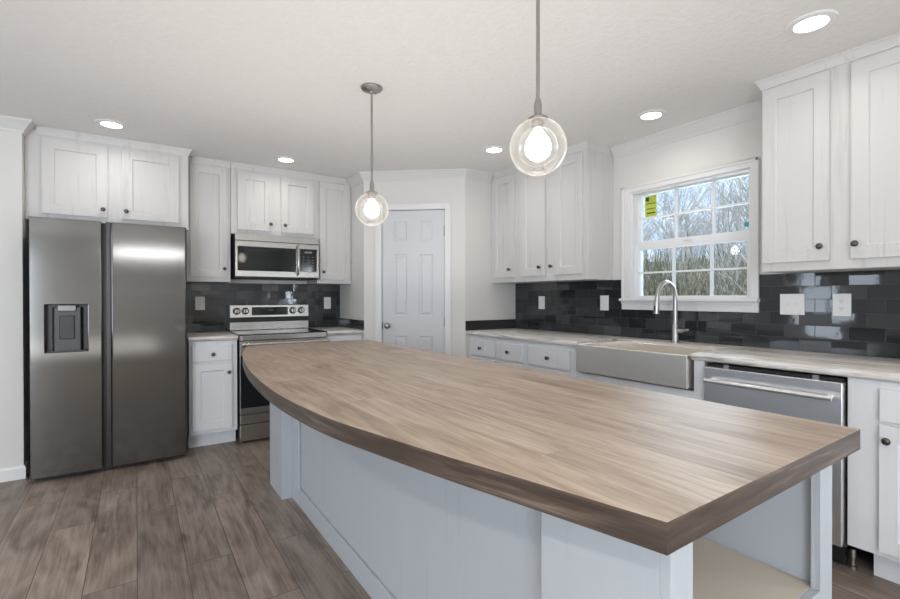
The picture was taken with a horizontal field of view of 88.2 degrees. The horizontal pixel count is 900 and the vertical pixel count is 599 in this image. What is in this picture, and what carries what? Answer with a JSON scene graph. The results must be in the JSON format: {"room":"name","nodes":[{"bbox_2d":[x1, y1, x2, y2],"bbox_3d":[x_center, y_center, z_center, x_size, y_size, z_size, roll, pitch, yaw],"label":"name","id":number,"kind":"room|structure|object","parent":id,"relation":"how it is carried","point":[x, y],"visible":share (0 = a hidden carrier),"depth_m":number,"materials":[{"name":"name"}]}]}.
{"room":"kitchen","nodes":[
{"label":"kitchen","id":0,"kind":"room"},
{"bbox_2d":[0,130,29,468],"bbox_3d":[-4.314,0.007,2.597,2.960,2.440,0.615,0,0,-34],"label":"wall","id":1,"kind":"structure","parent":0,"point":[14,228],"depth_m":3.15,"materials":[{"name":"white paint"}]},
{"bbox_2d":[0,461,28,482],"bbox_3d":[-4.160,1.183,2.387,2.972,0.090,0.113,0,0,-34],"label":"baseboard","id":2,"kind":"structure","parent":1,"relation":"attached to","point":[17,472],"depth_m":3.14,"materials":[{"name":"white paint"}]},
{"bbox_2d":[0,115,35,136],"bbox_3d":[-4.124,-1.169,2.361,3.022,0.085,0.143,0,0,-34],"label":"trim","id":3,"kind":"structure","parent":1,"relation":"attached to","point":[7,123],"depth_m":3.13,"materials":[{"name":"white paint"}]},
{"bbox_2d":[186,279,326,329],"bbox_3d":[-2.307,-0.005,4.397,2.623,2.440,0.120,0,0,-34],"label":"wall","id":4,"kind":"structure","parent":0,"point":[232,280],"depth_m":4.65,"materials":[{"name":"white paint"}]},
{"bbox_2d":[25,125,191,232],"bbox_3d":[-2.674,-0.893,3.722,1.022,0.655,0.582,0,0,-34],"label":"upper cabinet","id":5,"kind":"object","parent":4,"relation":"attached to","point":[74,175],"visible":0.98,"depth_m":3.47,"materials":[{"name":"white wood"}]},
{"bbox_2d":[186,156,230,282],"bbox_3d":[-2.184,-0.690,4.174,0.343,1.068,0.384,0,0,-34],"label":"upper cabinet","id":6,"kind":"object","parent":4,"relation":"attached to","point":[208,233],"visible":0.98,"depth_m":4.05,"materials":[{"name":"white wood"}]},
{"bbox_2d":[187,283,339,331],"bbox_3d":[-1.815,0.070,4.653,1.482,0.456,0.008,0,0,-34],"label":"tile backsplash","id":7,"kind":"structure","parent":4,"relation":"attached to","point":[217,296],"depth_m":4.56,"materials":[{"name":"grey tile"}]},
{"bbox_2d":[195,297,204,309],"bbox_3d":[-2.316,0.035,4.304,0.080,0.125,0.009,0,0,-34],"label":"light switch","id":8,"kind":"object","parent":7,"relation":"attached to","point":[199,301],"visible":1,"depth_m":4.30,"materials":[{"name":"white plastic"}]},
{"bbox_2d":[324,297,330,308],"bbox_3d":[-1.314,0.037,4.981,0.074,0.124,0.008,0,0,-34],"label":"wall outlet","id":9,"kind":"object","parent":7,"relation":"attached to","point":[327,300],"visible":1,"depth_m":4.98,"materials":[{"name":"white plastic"}]},
{"bbox_2d":[230,161,317,238],"bbox_3d":[-1.714,-0.909,4.480,0.779,0.634,0.402,0,0,-34],"label":"upper cabinet","id":10,"kind":"object","parent":4,"relation":"attached to","point":[264,200],"visible":0.96,"depth_m":4.34,"materials":[{"name":"white wood"}]},
{"bbox_2d":[230,233,318,280],"bbox_3d":[-1.683,-0.390,4.452,0.746,0.397,0.466,0,0,-34],"label":"microwave","id":11,"kind":"object","parent":10,"relation":"attached to","point":[252,256],"visible":0.99,"depth_m":4.28,"materials":[{"name":"grey metal"}]},
{"bbox_2d":[340,182,363,339],"bbox_3d":[-0.979,-0.009,4.828,0.100,2.440,0.654,0,0,-34],"label":"wall","id":12,"kind":"structure","parent":0,"point":[351,295],"depth_m":4.70,"materials":[{"name":"white paint"}]},
{"bbox_2d":[307,175,350,284],"bbox_3d":[-1.246,-0.694,4.808,0.357,1.068,0.384,0,0,-34],"label":"upper cabinet","id":13,"kind":"object","parent":12,"relation":"attached to","point":[333,193],"visible":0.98,"depth_m":4.68,"materials":[{"name":"white wood"}]},
{"bbox_2d":[339,318,363,329],"bbox_3d":[-1.022,0.250,4.795,0.009,0.092,0.644,0,0,-34],"label":"backsplash strip","id":14,"kind":"object","parent":12,"relation":"attached to","point":[348,323],"visible":1,"depth_m":4.77,"materials":[{"name":"grey tile"}]},
{"bbox_2d":[364,179,464,356],"bbox_3d":[-0.341,-0.008,4.524,0.988,2.440,0.100,0,0,6],"label":"wall","id":15,"kind":"structure","parent":0,"point":[422,191],"depth_m":4.44,"materials":[{"name":"white paint"}]},
{"bbox_2d":[375,202,450,354],"bbox_3d":[-0.353,0.144,4.499,0.736,2.135,0.154,0,0,6],"label":"door","id":16,"kind":"structure","parent":15,"relation":"in","point":[413,243],"depth_m":4.49,"materials":[{"name":"white paint"}]},
{"bbox_2d":[346,168,493,187],"bbox_3d":[-0.332,-1.186,4.539,1.519,0.085,0.300,0,0,8],"label":"trim","id":17,"kind":"structure","parent":15,"relation":"attached to","point":[358,178],"depth_m":4.45,"materials":[{"name":"white paint"}]},
{"bbox_2d":[0,0,899,178],"bbox_3d":[-0.508,-1.268,0.421,7.080,0.120,8.715,0,0,-34],"label":"ceiling","id":18,"kind":"structure","parent":0,"point":[254,82],"depth_m":2.43,"materials":[{"name":"white paint"}]},
{"bbox_2d":[94,119,127,129],"bbox_3d":[-2.351,-1.214,3.228,0.192,0.009,0.192,0,0,-34],"label":"recessed light","id":19,"kind":"object","parent":18,"relation":"in","point":[112,124],"visible":1,"depth_m":3.22,"materials":[{"name":"white paint"}]},
{"bbox_2d":[274,156,296,162],"bbox_3d":[-1.435,-1.220,4.059,0.192,0.009,0.192,0,0,-34],"label":"recessed light","id":20,"kind":"object","parent":18,"relation":"in","point":[285,159],"visible":1,"depth_m":4.05,"materials":[{"name":"white paint"}]},
{"bbox_2d":[355,83,388,225],"bbox_3d":[-0.450,-0.821,2.674,0.190,0.795,0.190,0,0,-34],"label":"pendant light","id":21,"kind":"object","parent":18,"relation":"hanging from","point":[371,209],"visible":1,"depth_m":2.67,"materials":[{"name":"glass"}]},
{"bbox_2d":[366,182,377,198],"bbox_3d":[-0.450,-0.626,2.675,0.068,0.093,0.068,0,0,-34],"label":"socket","id":22,"kind":"object","parent":21,"relation":"attached to","point":[371,194],"depth_m":2.66,"materials":[{"name":"silver metal"}]},
{"bbox_2d":[483,146,505,153],"bbox_3d":[0.362,-1.221,3.795,0.192,0.009,0.192,0,0,-34],"label":"recessed light","id":23,"kind":"object","parent":18,"relation":"in","point":[490,149],"visible":1,"depth_m":3.79,"materials":[{"name":"white paint"}]},
{"bbox_2d":[510,0,566,175],"bbox_3d":[0.296,-0.817,1.565,0.190,0.795,0.190,0,0,-34],"label":"pendant light","id":24,"kind":"object","parent":18,"relation":"hanging from","point":[538,144],"visible":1,"depth_m":1.56,"materials":[{"name":"glass"}]},
{"bbox_2d":[528,100,547,129],"bbox_3d":[0.296,-0.622,1.566,0.068,0.093,0.068,0,0,-34],"label":"socket","id":25,"kind":"object","parent":24,"relation":"attached to","point":[537,121],"depth_m":1.55,"materials":[{"name":"silver metal"}]},
{"bbox_2d":[636,109,666,120],"bbox_3d":[1.334,-1.219,3.080,0.192,0.009,0.192,0,0,-34],"label":"recessed light","id":26,"kind":"object","parent":18,"relation":"in","point":[653,114],"visible":1,"depth_m":3.07,"materials":[{"name":"white paint"}]},
{"bbox_2d":[784,9,838,35],"bbox_3d":[1.590,-1.215,2.046,0.192,0.009,0.192,0,0,-34],"label":"recessed light","id":27,"kind":"object","parent":18,"relation":"in","point":[814,21],"visible":1,"depth_m":2.04,"materials":[{"name":"white paint"}]},
{"bbox_2d":[0,435,899,598],"bbox_3d":[-0.504,1.292,0.434,7.080,0.120,8.715,0,0,-34],"label":"floor","id":28,"kind":"structure","parent":0,"point":[208,522],"depth_m":2.37,"materials":[{"name":"wood"}]},
{"bbox_2d":[29,216,186,479],"bbox_3d":[-2.609,0.333,3.630,0.904,1.766,0.786,0,0,-34],"label":"refrigerator","id":29,"kind":"object","parent":28,"relation":"on","point":[108,300],"visible":1,"depth_m":3.30,"materials":[{"name":"grey metal"}]},
{"bbox_2d":[187,340,236,447],"bbox_3d":[-2.107,0.779,4.067,0.358,0.875,0.654,0,0,-34],"label":"base cabinet","id":30,"kind":"object","parent":28,"relation":"on","point":[211,365],"visible":0.96,"depth_m":3.83,"materials":[{"name":"white wood"}]},
{"bbox_2d":[187,331,237,341],"bbox_3d":[-2.114,0.321,4.073,0.367,0.038,0.634,0,0,-34],"label":"countertop","id":31,"kind":"structure","parent":30,"relation":"on","point":[212,335],"depth_m":3.89,"materials":[{"name":"stone"}]},
{"bbox_2d":[226,304,329,442],"bbox_3d":[-1.613,0.632,4.339,0.764,1.161,0.734,0,0,-34],"label":"range oven","id":32,"kind":"object","parent":28,"relation":"on","point":[280,323],"visible":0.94,"depth_m":4.15,"materials":[{"name":"silver metal"}]},
{"bbox_2d":[228,328,326,340],"bbox_3d":[-1.611,0.321,4.343,0.754,0.052,0.602,0,0,-34],"label":"cooktop","id":33,"kind":"object","parent":32,"relation":"in","point":[244,334],"depth_m":4.17,"materials":[{"name":"glass"}]},
{"bbox_2d":[327,334,361,340],"bbox_3d":[-1.167,0.775,4.702,0.355,0.875,0.654,0,0,-34],"label":"base cabinet","id":34,"kind":"object","parent":28,"relation":"on","point":[348,336],"visible":0.1,"depth_m":4.46,"materials":[{"name":"white wood"}]},
{"bbox_2d":[312,327,362,334],"bbox_3d":[-1.175,0.316,4.708,0.360,0.038,0.634,0,0,-34],"label":"countertop","id":35,"kind":"structure","parent":34,"relation":"on","point":[330,330],"depth_m":4.51,"materials":[{"name":"stone"}]},
{"bbox_2d":[468,335,526,367],"bbox_3d":[0.632,0.774,4.265,0.660,0.875,0.803,0,0,-34],"label":"base cabinet","id":36,"kind":"object","parent":28,"relation":"on","point":[510,352],"visible":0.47,"depth_m":4.04,"materials":[{"name":"white wood"}]},
{"bbox_2d":[270,403,831,598],"bbox_3d":[-0.116,0.791,2.122,0.736,0.867,2.796,0,0,-34],"label":"base cabinet","id":37,"kind":"object","parent":28,"relation":"on","point":[402,531],"visible":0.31,"depth_m":1.29,"materials":[{"name":"white laminate"}]},
{"bbox_2d":[243,339,859,555],"bbox_3d":[-0.262,0.333,2.025,1.055,0.048,2.902,0,0,-34],"label":"countertop","id":38,"kind":"structure","parent":37,"relation":"on","point":[658,472],"depth_m":1.08,"materials":[{"name":"brown wood"}]},
{"bbox_2d":[693,537,809,598],"bbox_3d":[0.358,0.712,1.449,0.559,0.018,1.105,0,0,-34],"label":"shelf","id":39,"kind":"object","parent":37,"relation":"attached to","point":[722,569],"depth_m":1.18,"materials":[{"name":"beige laminate"}]},
{"bbox_2d":[527,341,576,377],"bbox_3d":[1.002,0.776,3.719,0.660,0.875,0.511,0,0,-34],"label":"base cabinet","id":40,"kind":"object","parent":28,"relation":"on","point":[551,358],"visible":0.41,"depth_m":3.52,"materials":[{"name":"white wood"}]},
{"bbox_2d":[577,360,713,400],"bbox_3d":[1.400,0.778,3.130,0.660,0.875,0.908,0,0,-34],"label":"base cabinet","id":41,"kind":"object","parent":28,"relation":"on","point":[698,392],"visible":0.09,"depth_m":2.77,"materials":[{"name":"white wood"}]},
{"bbox_2d":[703,362,857,569],"bbox_3d":[1.812,0.783,2.461,0.688,0.870,0.638,0,0,-34],"label":"dishwasher","id":42,"kind":"object","parent":28,"relation":"on","point":[810,396],"visible":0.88,"depth_m":2.19,"materials":[{"name":"grey metal"}]},
{"bbox_2d":[847,377,899,583],"bbox_3d":[2.293,0.783,1.808,0.660,0.875,1.022,0,0,-34],"label":"base cabinet","id":43,"kind":"object","parent":28,"relation":"on","point":[873,503],"visible":0.98,"depth_m":2.00,"materials":[{"name":"white wood"}]},
{"bbox_2d":[466,328,899,382],"bbox_3d":[1.501,0.321,2.995,0.639,0.038,3.879,0,0,-34],"label":"countertop","id":44,"kind":"structure","parent":43,"relation":"on","point":[844,365],"depth_m":2.49,"materials":[{"name":"stone"}]},
{"bbox_2d":[576,341,717,388],"bbox_3d":[1.312,0.412,3.096,0.468,0.191,0.802,0,0,-34],"label":"farmhouse sink","id":45,"kind":"object","parent":44,"relation":"in","point":[666,365],"visible":0.8,"depth_m":2.97,"materials":[{"name":"metal"}]},
{"bbox_2d":[653,280,688,342],"bbox_3d":[1.498,0.084,3.124,0.263,0.433,0.140,0,0,-34],"label":"kitchen faucet","id":46,"kind":"object","parent":44,"relation":"on","point":[675,330],"visible":1,"depth_m":3.20,"materials":[{"name":"silver metal"}]},
{"bbox_2d":[465,179,514,357],"bbox_3d":[0.384,-0.010,4.641,0.645,2.440,0.100,0,0,-34],"label":"wall","id":47,"kind":"structure","parent":0,"point":[484,299],"depth_m":4.52,"materials":[{"name":"white paint"}]},
{"bbox_2d":[465,319,515,330],"bbox_3d":[0.412,0.248,4.595,0.634,0.092,0.009,0,0,-34],"label":"backsplash strip","id":48,"kind":"object","parent":47,"relation":"attached to","point":[505,323],"visible":0.86,"depth_m":4.57,"materials":[{"name":"grey tile"}]},
{"bbox_2d":[613,117,898,279],"bbox_3d":[2.377,-0.002,2.376,0.120,2.440,8.475,0,0,-34],"label":"wall","id":49,"kind":"structure","parent":0,"point":[741,141],"depth_m":3.30,"materials":[{"name":"white paint"}]},
{"bbox_2d":[491,166,538,283],"bbox_3d":[0.632,-0.696,4.510,0.375,1.068,0.389,0,0,-34],"label":"upper cabinet","id":50,"kind":"object","parent":49,"relation":"attached to","point":[504,183],"visible":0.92,"depth_m":4.41,"materials":[{"name":"white wood"}]},
{"bbox_2d":[517,140,612,282],"bbox_3d":[0.969,-0.694,4.011,0.375,1.068,0.812,0,0,-34],"label":"upper cabinet","id":51,"kind":"object","parent":49,"relation":"attached to","point":[565,214],"visible":0.88,"depth_m":3.77,"materials":[{"name":"white wood"}]},
{"bbox_2d":[610,100,761,159],"bbox_3d":[1.653,-1.183,3.276,0.062,0.085,1.205,0,0,-34],"label":"trim","id":52,"kind":"structure","parent":49,"relation":"attached to","point":[750,111],"depth_m":3.23,"materials":[{"name":"white paint"}]},
{"bbox_2d":[619,157,759,312],"bbox_3d":[1.702,-0.405,3.344,0.190,0.971,0.999,0,0,-34],"label":"window","id":53,"kind":"structure","parent":49,"relation":"in","point":[632,244],"depth_m":3.28,"materials":[{"name":"white paint"}]},
{"bbox_2d":[645,194,656,216],"bbox_3d":[1.558,-0.723,3.605,0.002,0.168,0.097,0,0,-34],"label":"window sticker","id":54,"kind":"object","parent":53,"relation":"attached to","point":[650,201],"visible":1,"depth_m":3.60,"materials":[{"name":"yellow paper"}]},
{"bbox_2d":[646,197,655,213],"bbox_3d":[1.557,-0.731,3.605,0.001,0.128,0.083,0,0,-34],"label":"print","id":55,"kind":"object","parent":54,"relation":"attached to","point":[650,201],"depth_m":3.60,"materials":[{"name":"yellow paper"}]},
{"bbox_2d":[515,269,899,358],"bbox_3d":[1.762,0.072,3.171,0.008,0.456,3.880,0,0,-34],"label":"tile backsplash","id":56,"kind":"structure","parent":49,"relation":"attached to","point":[872,328],"depth_m":2.87,"materials":[{"name":"grey tile"}]},
{"bbox_2d":[539,296,544,308],"bbox_3d":[0.880,0.030,4.461,0.009,0.124,0.080,0,0,-34],"label":"light switch","id":57,"kind":"object","parent":56,"relation":"attached to","point":[541,298],"visible":1,"depth_m":4.45,"materials":[{"name":"white plastic"}]},
{"bbox_2d":[600,295,608,309],"bbox_3d":[1.283,0.028,3.864,0.009,0.124,0.084,0,0,-34],"label":"light switch","id":58,"kind":"object","parent":56,"relation":"attached to","point":[604,299],"visible":1,"depth_m":3.86,"materials":[{"name":"white plastic"}]},
{"bbox_2d":[780,294,804,314],"bbox_3d":[2.028,0.029,2.756,0.016,0.124,0.125,0,0,-34],"label":"light switch","id":59,"kind":"object","parent":56,"relation":"attached to","point":[790,304],"visible":1,"depth_m":2.75,"materials":[{"name":"white plastic"}]},
{"bbox_2d":[833,294,850,315],"bbox_3d":[2.163,0.029,2.564,0.008,0.124,0.082,0,0,-34],"label":"wall outlet","id":60,"kind":"object","parent":56,"relation":"attached to","point":[841,302],"visible":1,"depth_m":2.56,"materials":[{"name":"white plastic"}]},
{"bbox_2d":[755,32,899,273],"bbox_3d":[2.056,-0.688,2.404,0.375,1.068,0.734,0,0,-34],"label":"upper cabinet","id":61,"kind":"object","parent":49,"relation":"attached to","point":[831,124],"visible":1,"depth_m":2.34,"materials":[{"name":"white wood"}]},
{"label":"outside","id":62,"kind":"structure","parent":0,"visible":0},
{"bbox_2d":[643,258,743,280],"bbox_3d":[18.288,-1.982,36.498,64.000,7.873,110.000,0,0,-34],"label":"ground","id":63,"kind":"structure","parent":62,"point":[714,258],"depth_m":57.31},
{"bbox_2d":[643,196,663,257],"bbox_3d":[9.506,-4.855,24.991,3.739,10.370,3.971,0,0,-4],"label":"bare tree","id":64,"kind":"object","parent":63,"relation":"on","point":[660,196],"visible":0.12,"depth_m":24.41,"materials":[{"name":"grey plant"}]},
{"bbox_2d":[643,194,665,241],"bbox_3d":[6.445,-3.772,18.011,3.606,10.002,3.830,0,0,-38],"label":"bare tree","id":65,"kind":"object","parent":63,"relation":"on","point":[649,224],"visible":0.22,"depth_m":18.06,"materials":[{"name":"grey plant"}]},
{"bbox_2d":[643,249,678,281],"bbox_3d":[9.709,-0.942,22.126,2.892,3.298,2.853,0,0,-3],"label":"thicket","id":66,"kind":"object","parent":63,"relation":"on","point":[655,249],"visible":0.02,"depth_m":21.96,"materials":[{"name":"green plant"}]},
{"bbox_2d":[643,189,688,278],"bbox_3d":[4.315,-1.343,11.698,3.290,6.673,2.713,0,0,34],"label":"bare tree","id":67,"kind":"object","parent":63,"relation":"on","point":[679,189],"visible":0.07,"depth_m":11.47,"materials":[{"name":"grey plant"}]},
{"bbox_2d":[643,198,690,256],"bbox_3d":[10.979,-3.793,24.296,2.924,8.112,3.106,0,0,1],"label":"bare tree","id":68,"kind":"object","parent":63,"relation":"on","point":[659,198],"visible":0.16,"depth_m":24.26,"materials":[{"name":"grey plant"}]},
{"bbox_2d":[643,250,698,295],"bbox_3d":[7.842,-0.257,17.739,2.965,3.007,3.110,0,0,30],"label":"thicket","id":69,"kind":"object","parent":63,"relation":"on","point":[698,250],"visible":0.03,"depth_m":17.87,"materials":[{"name":"green plant"}]},
{"bbox_2d":[650,199,691,268],"bbox_3d":[9.823,-2.023,21.224,2.808,5.705,2.093,0,0,44],"label":"bare tree","id":70,"kind":"object","parent":63,"relation":"on","point":[691,199],"visible":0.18,"depth_m":21.09,"materials":[{"name":"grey plant"}]},
{"bbox_2d":[647,189,695,264],"bbox_3d":[9.759,-3.943,20.754,3.357,9.510,3.382,0,0,4],"label":"bare tree","id":71,"kind":"object","parent":63,"relation":"on","point":[678,189],"visible":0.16,"depth_m":20.63,"materials":[{"name":"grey plant"}]},
{"bbox_2d":[645,193,698,263],"bbox_3d":[10.357,-2.957,22.221,3.176,7.146,3.060,0,0,-34],"label":"bare tree","id":72,"kind":"object","parent":63,"relation":"on","point":[667,217],"visible":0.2,"depth_m":22.22,"materials":[{"name":"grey plant"}]},
{"bbox_2d":[643,250,700,294],"bbox_3d":[9.094,-0.425,18.616,2.593,2.958,2.558,0,0,-25],"label":"thicket","id":73,"kind":"object","parent":63,"relation":"on","point":[668,250],"visible":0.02,"depth_m":18.65,"materials":[{"name":"green plant"}]},
{"bbox_2d":[643,185,711,288],"bbox_3d":[7.146,-1.562,14.657,2.787,6.273,2.686,0,0,30],"label":"bare tree","id":74,"kind":"object","parent":63,"relation":"on","point":[699,185],"visible":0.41,"depth_m":14.69,"materials":[{"name":"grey plant"}]},
{"bbox_2d":[643,247,714,295],"bbox_3d":[4.331,0.496,9.261,2.946,3.035,3.018,0,0,-6],"label":"thicket","id":75,"kind":"object","parent":63,"relation":"on","point":[704,266],"visible":0.06,"depth_m":8.81,"materials":[{"name":"green plant"}]},
{"bbox_2d":[660,187,701,283],"bbox_3d":[15.041,-5.418,29.790,3.488,9.882,3.514,0,0,-9],"label":"bare tree","id":76,"kind":"object","parent":63,"relation":"on","point":[692,187],"visible":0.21,"depth_m":29.27,"materials":[{"name":"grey plant"}]},
{"bbox_2d":[643,186,728,281],"bbox_3d":[8.868,-2.691,18.656,3.329,7.492,3.209,0,0,-28],"label":"bare tree","id":77,"kind":"object","parent":63,"relation":"on","point":[695,186],"visible":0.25,"depth_m":18.50,"materials":[{"name":"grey plant"}]},
{"bbox_2d":[663,189,709,259],"bbox_3d":[14.444,-4.984,29.088,3.259,9.041,3.462,0,0,33],"label":"bare tree","id":78,"kind":"object","parent":63,"relation":"on","point":[685,189],"visible":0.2,"depth_m":28.69,"materials":[{"name":"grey plant"}]},
{"bbox_2d":[643,251,733,295],"bbox_3d":[4.620,0.554,9.076,2.874,2.915,3.014,0,0,14],"label":"thicket","id":79,"kind":"object","parent":63,"relation":"on","point":[679,293],"visible":0.08,"depth_m":8.62,"materials":[{"name":"green plant"}]},
{"bbox_2d":[670,186,711,260],"bbox_3d":[15.534,-5.575,30.118,3.926,10.252,3.696,0,0,24],"label":"bare tree","id":80,"kind":"object","parent":63,"relation":"on","point":[694,186],"visible":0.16,"depth_m":29.76,"materials":[{"name":"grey plant"}]},
{"bbox_2d":[662,187,720,277],"bbox_3d":[12.732,-3.207,24.493,3.030,6.818,2.920,0,0,-38],"label":"bare tree","id":81,"kind":"object","parent":63,"relation":"on","point":[690,187],"visible":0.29,"depth_m":24.42,"materials":[{"name":"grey plant"}]},
{"bbox_2d":[643,181,745,291],"bbox_3d":[7.470,-1.915,14.294,2.586,7.049,3.470,0,0,-34],"label":"bare tree","id":82,"kind":"object","parent":63,"relation":"on","point":[703,197],"visible":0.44,"depth_m":14.18,"materials":[{"name":"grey plant"}]},
{"bbox_2d":[643,235,746,295],"bbox_3d":[4.654,0.381,9.681,2.821,3.261,2.859,0,0,33],"label":"thicket","id":83,"kind":"object","parent":63,"relation":"on","point":[660,259],"visible":0.05,"depth_m":9.26,"materials":[{"name":"green plant"}]},
{"bbox_2d":[644,247,746,295],"bbox_3d":[6.654,0.219,12.388,3.154,3.172,3.080,0,0,5],"label":"thicket","id":84,"kind":"object","parent":63,"relation":"on","point":[690,268],"visible":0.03,"depth_m":12.12,"materials":[{"name":"green plant"}]},
{"bbox_2d":[655,187,736,288],"bbox_3d":[8.408,-2.433,17.571,3.131,7.155,4.283,0,0,-42],"label":"bare tree","id":85,"kind":"object","parent":63,"relation":"on","point":[683,254],"visible":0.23,"depth_m":17.58,"materials":[{"name":"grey plant"}]},
{"bbox_2d":[646,276,746,295],"bbox_3d":[4.358,0.778,8.810,2.165,2.470,2.136,0,0,-6],"label":"thicket","id":86,"kind":"object","parent":63,"relation":"on","point":[746,276],"visible":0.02,"depth_m":8.46,"materials":[{"name":"green plant"}]},
{"bbox_2d":[663,184,730,282],"bbox_3d":[10.206,-2.022,18.936,3.001,6.084,2.063,0,0,1],"label":"bare tree","id":87,"kind":"object","parent":63,"relation":"on","point":[706,184],"visible":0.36,"depth_m":18.88,"materials":[{"name":"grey plant"}]},
{"bbox_2d":[686,184,734,253],"bbox_3d":[16.721,-4.780,29.301,2.978,8.373,2.955,0,0,-4],"label":"bare tree","id":88,"kind":"object","parent":63,"relation":"on","point":[705,184],"visible":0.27,"depth_m":29.37,"materials":[{"name":"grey plant"}]},
{"bbox_2d":[682,200,739,267],"bbox_3d":[15.165,-3.267,27.317,3.491,5.833,2.553,0,0,32],"label":"bare tree","id":89,"kind":"object","parent":63,"relation":"on","point":[696,200],"visible":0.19,"depth_m":27.53,"materials":[{"name":"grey plant"}]},
{"bbox_2d":[677,232,746,294],"bbox_3d":[5.537,0.424,8.308,3.093,3.186,3.168,0,0,8],"label":"thicket","id":90,"kind":"object","parent":63,"relation":"on","point":[719,277],"visible":0.02,"depth_m":8.47,"materials":[{"name":"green plant"}]},
{"bbox_2d":[684,179,746,286],"bbox_3d":[10.047,-2.492,16.581,3.119,7.128,4.266,0,0,28],"label":"bare tree","id":91,"kind":"object","parent":63,"relation":"on","point":[719,200],"visible":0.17,"depth_m":16.92,"materials":[{"name":"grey plant"}]},
{"bbox_2d":[684,182,746,294],"bbox_3d":[8.164,-1.493,14.125,2.233,6.086,2.996,0,0,5],"label":"bare tree","id":92,"kind":"object","parent":63,"relation":"on","point":[717,230],"visible":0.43,"depth_m":14.20,"materials":[{"name":"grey plant"}]},
{"bbox_2d":[687,179,748,294],"bbox_3d":[7.473,-1.711,11.522,2.599,7.210,2.761,0,0,3],"label":"bare tree","id":93,"kind":"object","parent":63,"relation":"on","point":[742,179],"visible":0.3,"depth_m":11.66,"materials":[{"name":"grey plant"}]},
{"bbox_2d":[696,255,740,293],"bbox_3d":[11.756,-0.704,19.837,2.402,2.740,2.370,0,0,-23],"label":"thicket","id":94,"kind":"object","parent":63,"relation":"on","point":[699,255],"visible":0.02,"depth_m":19.93,"materials":[{"name":"green plant"}]},
{"bbox_2d":[691,176,748,275],"bbox_3d":[11.152,-2.568,18.060,2.755,6.776,3.341,0,0,-26],"label":"bare tree","id":95,"kind":"object","parent":63,"relation":"on","point":[747,176],"visible":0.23,"depth_m":18.04,"materials":[{"name":"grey plant"}]},
{"bbox_2d":[693,203,747,288],"bbox_3d":[11.527,-1.809,18.753,2.267,5.181,3.101,0,0,-12],"label":"bare tree","id":96,"kind":"object","parent":63,"relation":"on","point":[718,203],"visible":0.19,"depth_m":18.81,"materials":[{"name":"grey plant"}]},
{"bbox_2d":[694,185,748,261],"bbox_3d":[6.640,-1.771,7.526,4.521,7.554,3.306,0,0,44],"label":"bare tree","id":97,"kind":"object","parent":63,"relation":"on","point":[732,246],"visible":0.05,"depth_m":8.08,"materials":[{"name":"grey plant"}]},
{"bbox_2d":[697,270,745,294],"bbox_3d":[5.851,0.655,8.998,2.378,2.712,2.346,0,0,-38],"label":"thicket","id":98,"kind":"object","parent":63,"relation":"on","point":[725,270],"visible":0.02,"depth_m":8.94,"materials":[{"name":"green plant"}]},
{"bbox_2d":[699,178,748,294],"bbox_3d":[5.817,-0.682,8.301,2.652,5.378,2.186,0,0,-43],"label":"bare tree","id":99,"kind":"object","parent":63,"relation":"on","point":[743,178],"visible":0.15,"depth_m":8.37,"materials":[{"name":"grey plant"}]},
{"bbox_2d":[704,180,744,257],"bbox_3d":[15.242,-4.043,26.202,3.390,7.629,3.267,0,0,-38],"label":"bare tree","id":100,"kind":"object","parent":63,"relation":"on","point":[726,180],"visible":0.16,"depth_m":26.12,"materials":[{"name":"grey plant"}]},
{"bbox_2d":[704,181,746,263],"bbox_3d":[13.631,-2.914,22.298,2.762,6.311,3.777,0,0,26],"label":"bare tree","id":101,"kind":"object","parent":63,"relation":"on","point":[738,181],"visible":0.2,"depth_m":22.32,"materials":[{"name":"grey plant"}]},
{"bbox_2d":[704,179,748,278],"bbox_3d":[6.373,-1.491,8.830,2.995,6.992,3.107,0,0,3],"label":"bare tree","id":102,"kind":"object","parent":63,"relation":"on","point":[746,207],"visible":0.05,"depth_m":8.68,"materials":[{"name":"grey plant"}]},
{"bbox_2d":[706,180,748,263],"bbox_3d":[15.252,-4.134,24.315,3.032,8.410,3.220,0,0,-2],"label":"bare tree","id":103,"kind":"object","parent":63,"relation":"on","point":[734,180],"visible":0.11,"depth_m":24.42,"materials":[{"name":"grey plant"}]},
{"bbox_2d":[710,183,746,262],"bbox_3d":[13.492,-2.823,21.425,2.772,6.334,3.791,0,0,7],"label":"bare tree","id":104,"kind":"object","parent":63,"relation":"on","point":[719,183],"visible":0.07,"depth_m":21.65,"materials":[{"name":"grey plant"}]},
{"bbox_2d":[711,177,748,257],"bbox_3d":[7.473,-2.429,11.192,2.973,8.423,2.995,0,0,12],"label":"bare tree","id":105,"kind":"object","parent":63,"relation":"on","point":[744,177],"visible":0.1,"depth_m":11.35,"materials":[{"name":"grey plant"}]},
{"bbox_2d":[715,176,748,288],"bbox_3d":[9.210,-1.363,14.090,2.430,5.552,3.323,0,0,45],"label":"bare tree","id":106,"kind":"object","parent":63,"relation":"on","point":[744,176],"visible":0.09,"depth_m":14.10,"materials":[{"name":"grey plant"}]},
{"bbox_2d":[726,177,748,283],"bbox_3d":[12.566,-2.777,19.473,2.432,7.174,3.538,0,0,36],"label":"bare tree","id":107,"kind":"object","parent":63,"relation":"on","point":[748,177],"visible":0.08,"depth_m":19.36,"materials":[{"name":"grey plant"}]},
{"bbox_2d":[739,177,748,217],"bbox_3d":[6.993,-3.221,8.151,3.771,10.460,4.005,0,0,33],"label":"bare tree","id":108,"kind":"object","parent":63,"relation":"on","point":[741,177],"visible":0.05,"depth_m":9.37,"materials":[{"name":"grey plant"}]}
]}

